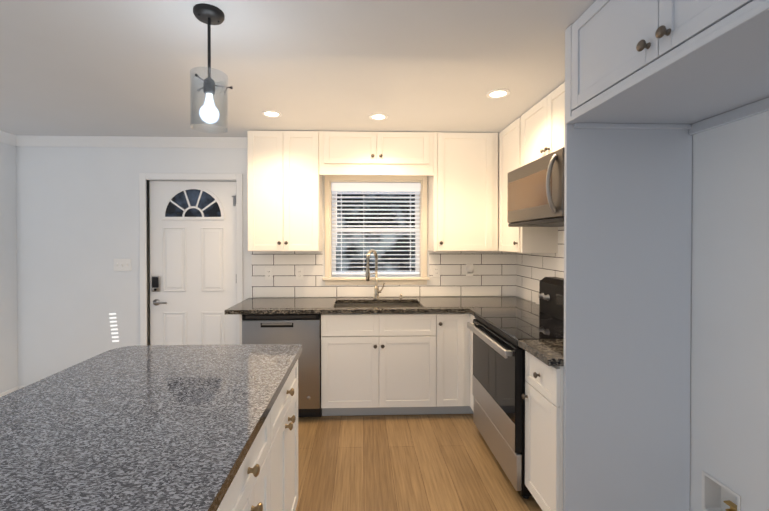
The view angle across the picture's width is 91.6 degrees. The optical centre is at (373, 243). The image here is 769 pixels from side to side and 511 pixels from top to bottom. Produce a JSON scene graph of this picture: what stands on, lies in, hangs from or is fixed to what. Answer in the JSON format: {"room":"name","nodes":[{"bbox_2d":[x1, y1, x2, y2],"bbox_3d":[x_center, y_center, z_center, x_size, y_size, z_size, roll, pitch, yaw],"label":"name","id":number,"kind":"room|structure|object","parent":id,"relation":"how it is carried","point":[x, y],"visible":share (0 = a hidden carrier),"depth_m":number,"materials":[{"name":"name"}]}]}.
{"room":"kitchen","nodes":[
{"label":"kitchen","id":0,"kind":"room"},
{"bbox_2d":[0,142,17,392],"bbox_3d":[-3.334,0.245,0.111,0.150,2.440,6.850,0,1,-2],"label":"wall","id":1,"kind":"structure","parent":0,"point":[8,314],"depth_m":3.45,"materials":[{"name":"paint"}]},
{"bbox_2d":[0,386,17,396],"bbox_3d":[-3.252,1.420,0.124,0.014,0.090,6.850,0,1,-2],"label":"baseboard","id":2,"kind":"structure","parent":1,"relation":"attached to","point":[4,393],"depth_m":3.44,"materials":[{"name":"white wood"}]},
{"bbox_2d":[0,130,17,145],"bbox_3d":[-3.226,-0.932,0.104,0.066,0.085,6.850,0,1,-2],"label":"crown molding","id":3,"kind":"structure","parent":1,"relation":"attached to","point":[11,139],"depth_m":3.41,"materials":[{"name":"white wood"}]},
{"bbox_2d":[16,146,516,385],"bbox_3d":[-0.979,0.214,3.688,5.090,2.440,0.151,0,1,-2],"label":"wall","id":4,"kind":"structure","parent":0,"point":[78,220],"depth_m":3.56,"materials":[{"name":"paint"}]},
{"bbox_2d":[113,259,130,270],"bbox_3d":[-2.390,0.200,3.558,0.165,0.118,0.016,0,1,-2],"label":"light switch","id":5,"kind":"object","parent":4,"relation":"attached to","point":[122,264],"visible":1,"depth_m":3.56,"materials":[{"name":"white plastic"}]},
{"bbox_2d":[17,135,246,147],"bbox_3d":[-2.199,-0.963,3.531,2.160,0.085,0.066,0,1,-2],"label":"crown molding","id":6,"kind":"structure","parent":4,"relation":"attached to","point":[122,141],"depth_m":3.52,"materials":[{"name":"white wood"}]},
{"bbox_2d":[139,173,242,344],"bbox_3d":[-1.740,0.381,3.632,0.969,2.107,0.118,0,1,-2],"label":"door frame","id":7,"kind":"structure","parent":4,"relation":"attached to","point":[143,194],"depth_m":3.57,"materials":[{"name":"white wood"}]},
{"bbox_2d":[150,181,236,344],"bbox_3d":[-1.739,0.409,3.623,0.833,2.027,0.087,0,1,-2],"label":"entry door","id":8,"kind":"structure","parent":4,"relation":"in","point":[193,269],"depth_m":3.62,"materials":[{"name":"white"}]},
{"bbox_2d":[247,130,497,250],"bbox_3d":[0.005,-0.468,3.464,2.235,1.067,0.348,0,1,-2],"label":"upper cabinet","id":9,"kind":"object","parent":4,"relation":"attached to","point":[287,170],"visible":1,"depth_m":3.32,"materials":[{"name":"white wood"}]},
{"bbox_2d":[322,175,429,284],"bbox_3d":[0.027,-0.133,3.677,1.036,1.063,0.214,0,1,-2],"label":"window","id":10,"kind":"structure","parent":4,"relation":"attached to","point":[384,218],"depth_m":3.68,"materials":[{"name":"beige"}]},
{"bbox_2d":[252,251,516,296],"bbox_3d":[0.123,0.280,3.647,2.590,0.472,0.006,0,1,-2],"label":"tile backsplash","id":11,"kind":"structure","parent":4,"relation":"attached to","point":[494,273],"depth_m":3.65,"materials":[{"name":"white tile"}]},
{"bbox_2d":[265,268,272,279],"bbox_3d":[-1.006,0.289,3.601,0.072,0.116,0.008,0,1,-2],"label":"outlet","id":12,"kind":"object","parent":11,"relation":"attached to","point":[268,273],"visible":1,"depth_m":3.60,"materials":[{"name":"white plastic"}]},
{"bbox_2d":[296,268,302,279],"bbox_3d":[-0.711,0.289,3.611,0.072,0.116,0.008,0,1,-2],"label":"outlet","id":13,"kind":"object","parent":11,"relation":"attached to","point":[299,273],"visible":1,"depth_m":3.61,"materials":[{"name":"white plastic"}]},
{"bbox_2d":[433,265,439,276],"bbox_3d":[0.619,0.269,3.654,0.072,0.116,0.008,0,1,-2],"label":"outlet","id":14,"kind":"object","parent":11,"relation":"attached to","point":[436,270],"visible":1,"depth_m":3.65,"materials":[{"name":"white plastic"}]},
{"bbox_2d":[466,264,473,275],"bbox_3d":[0.944,0.259,3.644,0.072,0.116,0.048,0,1,-2],"label":"outlet","id":15,"kind":"object","parent":11,"relation":"attached to","point":[469,269],"visible":1,"depth_m":3.64,"materials":[{"name":"white plastic"}]},
{"bbox_2d":[0,0,595,136],"bbox_3d":[-0.865,-1.025,0.180,5.090,0.100,7.150,0,1,-2],"label":"ceiling","id":16,"kind":"structure","parent":0,"point":[96,67],"depth_m":2.06,"materials":[{"name":"paint"}]},
{"bbox_2d":[190,3,232,133],"bbox_3d":[-0.693,-0.740,1.589,0.165,0.494,0.167,0,1,-2],"label":"pendant light","id":17,"kind":"object","parent":16,"relation":"hanging from","point":[209,15],"visible":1,"depth_m":1.58,"materials":[{"name":"black"}]},
{"bbox_2d":[262,110,281,117],"bbox_3d":[-0.777,-0.996,2.869,0.150,0.006,0.150,0,1,-2],"label":"recessed light","id":18,"kind":"object","parent":16,"relation":"in","point":[271,113],"visible":1,"depth_m":2.86,"materials":[{"name":"white"}]},
{"bbox_2d":[369,113,387,119],"bbox_3d":[0.041,-0.996,2.936,0.150,0.006,0.150,0,1,-2],"label":"recessed light","id":19,"kind":"object","parent":16,"relation":"in","point":[378,116],"visible":1,"depth_m":2.93,"materials":[{"name":"white plastic"}]},
{"bbox_2d":[486,89,509,98],"bbox_3d":[0.826,-0.992,2.476,0.150,0.006,0.150,0,1,-2],"label":"recessed light","id":20,"kind":"object","parent":16,"relation":"in","point":[497,93],"visible":1,"depth_m":2.47,"materials":[{"name":"white"}]},
{"bbox_2d":[296,414,541,510],"bbox_3d":[-0.865,1.515,0.202,5.090,0.100,7.150,0,1,-2],"label":"floor","id":21,"kind":"structure","parent":0,"point":[435,462],"depth_m":2.42,"materials":[{"name":"brown wood"}]},
{"bbox_2d":[217,488,228,510],"bbox_3d":[-0.801,1.022,0.515,0.908,0.876,0.723,0,1,-2],"label":"base cabinet","id":22,"kind":"object","parent":21,"relation":"on","point":[224,505],"depth_m":0.92,"materials":[{"name":"white wood"}]},
{"bbox_2d":[229,399,280,510],"bbox_3d":[-0.820,1.016,1.084,0.908,0.876,0.644,0,1,-2],"label":"base cabinet","id":23,"kind":"object","parent":21,"relation":"on","point":[265,478],"depth_m":1.24,"materials":[{"name":"white wood"}]},
{"bbox_2d":[242,314,321,416],"bbox_3d":[-0.750,0.999,3.302,0.622,0.873,0.623,0,1,-2],"label":"dishwasher","id":24,"kind":"object","parent":21,"relation":"on","point":[304,330],"visible":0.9,"depth_m":3.00,"materials":[{"name":"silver metal"}]},
{"bbox_2d":[277,359,297,510],"bbox_3d":[-0.837,1.012,1.626,0.908,0.876,0.666,0,1,-2],"label":"base cabinet","id":25,"kind":"object","parent":21,"relation":"on","point":[287,399],"depth_m":1.69,"materials":[{"name":"white wood"}]},
{"bbox_2d":[0,344,301,510],"bbox_3d":[-0.814,0.562,0.701,0.955,0.034,2.560,0,1,-2],"label":"countertop","id":26,"kind":"structure","parent":25,"relation":"on","point":[155,428],"depth_m":1.11,"materials":[{"name":"stone"}]},
{"bbox_2d":[321,313,443,415],"bbox_3d":[0.064,0.996,3.348,0.999,0.876,0.608,0,1,-2],"label":"base cabinet","id":27,"kind":"object","parent":21,"relation":"on","point":[398,364],"depth_m":3.05,"materials":[{"name":"white wood"}]},
{"bbox_2d":[444,313,463,413],"bbox_3d":[0.619,0.996,3.366,0.339,0.876,0.608,0,1,-2],"label":"base cabinet","id":28,"kind":"object","parent":21,"relation":"on","point":[453,322],"depth_m":3.07,"materials":[{"name":"white wood"}]},
{"bbox_2d":[464,313,474,413],"bbox_3d":[1.085,0.997,3.296,0.688,0.876,0.778,0,1,-2],"label":"base cabinet","id":29,"kind":"object","parent":21,"relation":"on","point":[468,334],"depth_m":3.08,"materials":[{"name":"white wood"}]},
{"bbox_2d":[225,297,538,315],"bbox_3d":[0.117,0.540,3.257,2.608,0.034,0.771,0,1,-2],"label":"countertop","id":30,"kind":"structure","parent":29,"relation":"on","point":[470,305],"depth_m":3.17,"materials":[{"name":"stone"}]},
{"bbox_2d":[365,249,384,298],"bbox_3d":[0.018,0.284,3.501,0.186,0.471,0.175,0,1,-2],"label":"faucet","id":31,"kind":"object","parent":30,"relation":"on","point":[368,274],"visible":1,"depth_m":3.54,"materials":[{"name":"silver metal"}]},
{"bbox_2d":[334,303,419,307],"bbox_3d":[0.037,0.668,3.291,0.779,0.219,0.434,0,1,-2],"label":"undermount sink","id":32,"kind":"object","parent":30,"relation":"in","point":[354,305],"visible":0.02,"depth_m":3.50,"materials":[{"name":"silver metal"}]},
{"bbox_2d":[467,277,563,498],"bbox_3d":[1.078,0.851,2.498,0.697,1.184,0.801,0,1,-2],"label":"electric range","id":33,"kind":"object","parent":21,"relation":"on","point":[498,382],"visible":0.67,"depth_m":2.38,"materials":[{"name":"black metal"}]},
{"bbox_2d":[521,351,563,510],"bbox_3d":[1.147,1.009,1.927,0.652,0.877,0.341,0,1,-2],"label":"base cabinet","id":34,"kind":"object","parent":21,"relation":"on","point":[543,396],"visible":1,"depth_m":1.88,"materials":[{"name":"white wood"}]},
{"bbox_2d":[518,339,563,365],"bbox_3d":[1.137,0.552,1.922,0.655,0.034,0.341,0,1,-2],"label":"countertop","id":35,"kind":"structure","parent":34,"relation":"on","point":[549,352],"depth_m":1.90,"materials":[{"name":"stone"}]},
{"bbox_2d":[563,0,768,510],"bbox_3d":[1.183,0.237,1.210,0.627,2.437,1.075,0,1,-2],"label":"tall cabinet","id":36,"kind":"object","parent":21,"relation":"on","point":[652,87],"visible":1,"depth_m":1.72,"materials":[{"name":"grey wood"}]},
{"bbox_2d":[519,111,768,510],"bbox_3d":[1.604,0.244,0.271,0.150,2.440,6.850,0,1,-2],"label":"wall","id":37,"kind":"structure","parent":0,"point":[729,427],"depth_m":1.55,"materials":[{"name":"paint"}]},
{"bbox_2d":[498,119,557,252],"bbox_3d":[1.285,-0.465,3.130,0.298,1.066,0.456,0,1,-2],"label":"upper cabinet","id":38,"kind":"object","parent":37,"relation":"attached to","point":[510,239],"depth_m":3.08,"materials":[{"name":"white wood"}]},
{"bbox_2d":[516,227,563,303],"bbox_3d":[1.445,0.183,2.723,0.006,0.682,1.922,0,1,-2],"label":"tile backsplash","id":39,"kind":"structure","parent":37,"relation":"attached to","point":[533,270],"depth_m":3.28,"materials":[{"name":"white tile"}]},
{"bbox_2d":[518,82,564,167],"bbox_3d":[1.305,-0.770,2.494,0.298,0.444,0.806,0,1,-2],"label":"upper cabinet","id":40,"kind":"object","parent":37,"relation":"attached to","point":[535,132],"depth_m":2.54,"materials":[{"name":"white wood"}]},
{"bbox_2d":[507,147,564,226],"bbox_3d":[1.218,-0.336,2.492,0.456,0.416,0.793,0,1,-2],"label":"over-the-range microwave","id":41,"kind":"object","parent":40,"relation":"attached to","point":[535,193],"visible":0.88,"depth_m":2.39,"materials":[{"name":"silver metal"}]},
{"bbox_2d":[702,470,740,510],"bbox_3d":[1.521,1.107,1.600,0.080,0.174,0.170,0,1,-2],"label":"outlet box","id":42,"kind":"object","parent":37,"relation":"in","point":[717,495],"visible":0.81,"depth_m":1.67,"materials":[{"name":"white plastic"}]}
]}

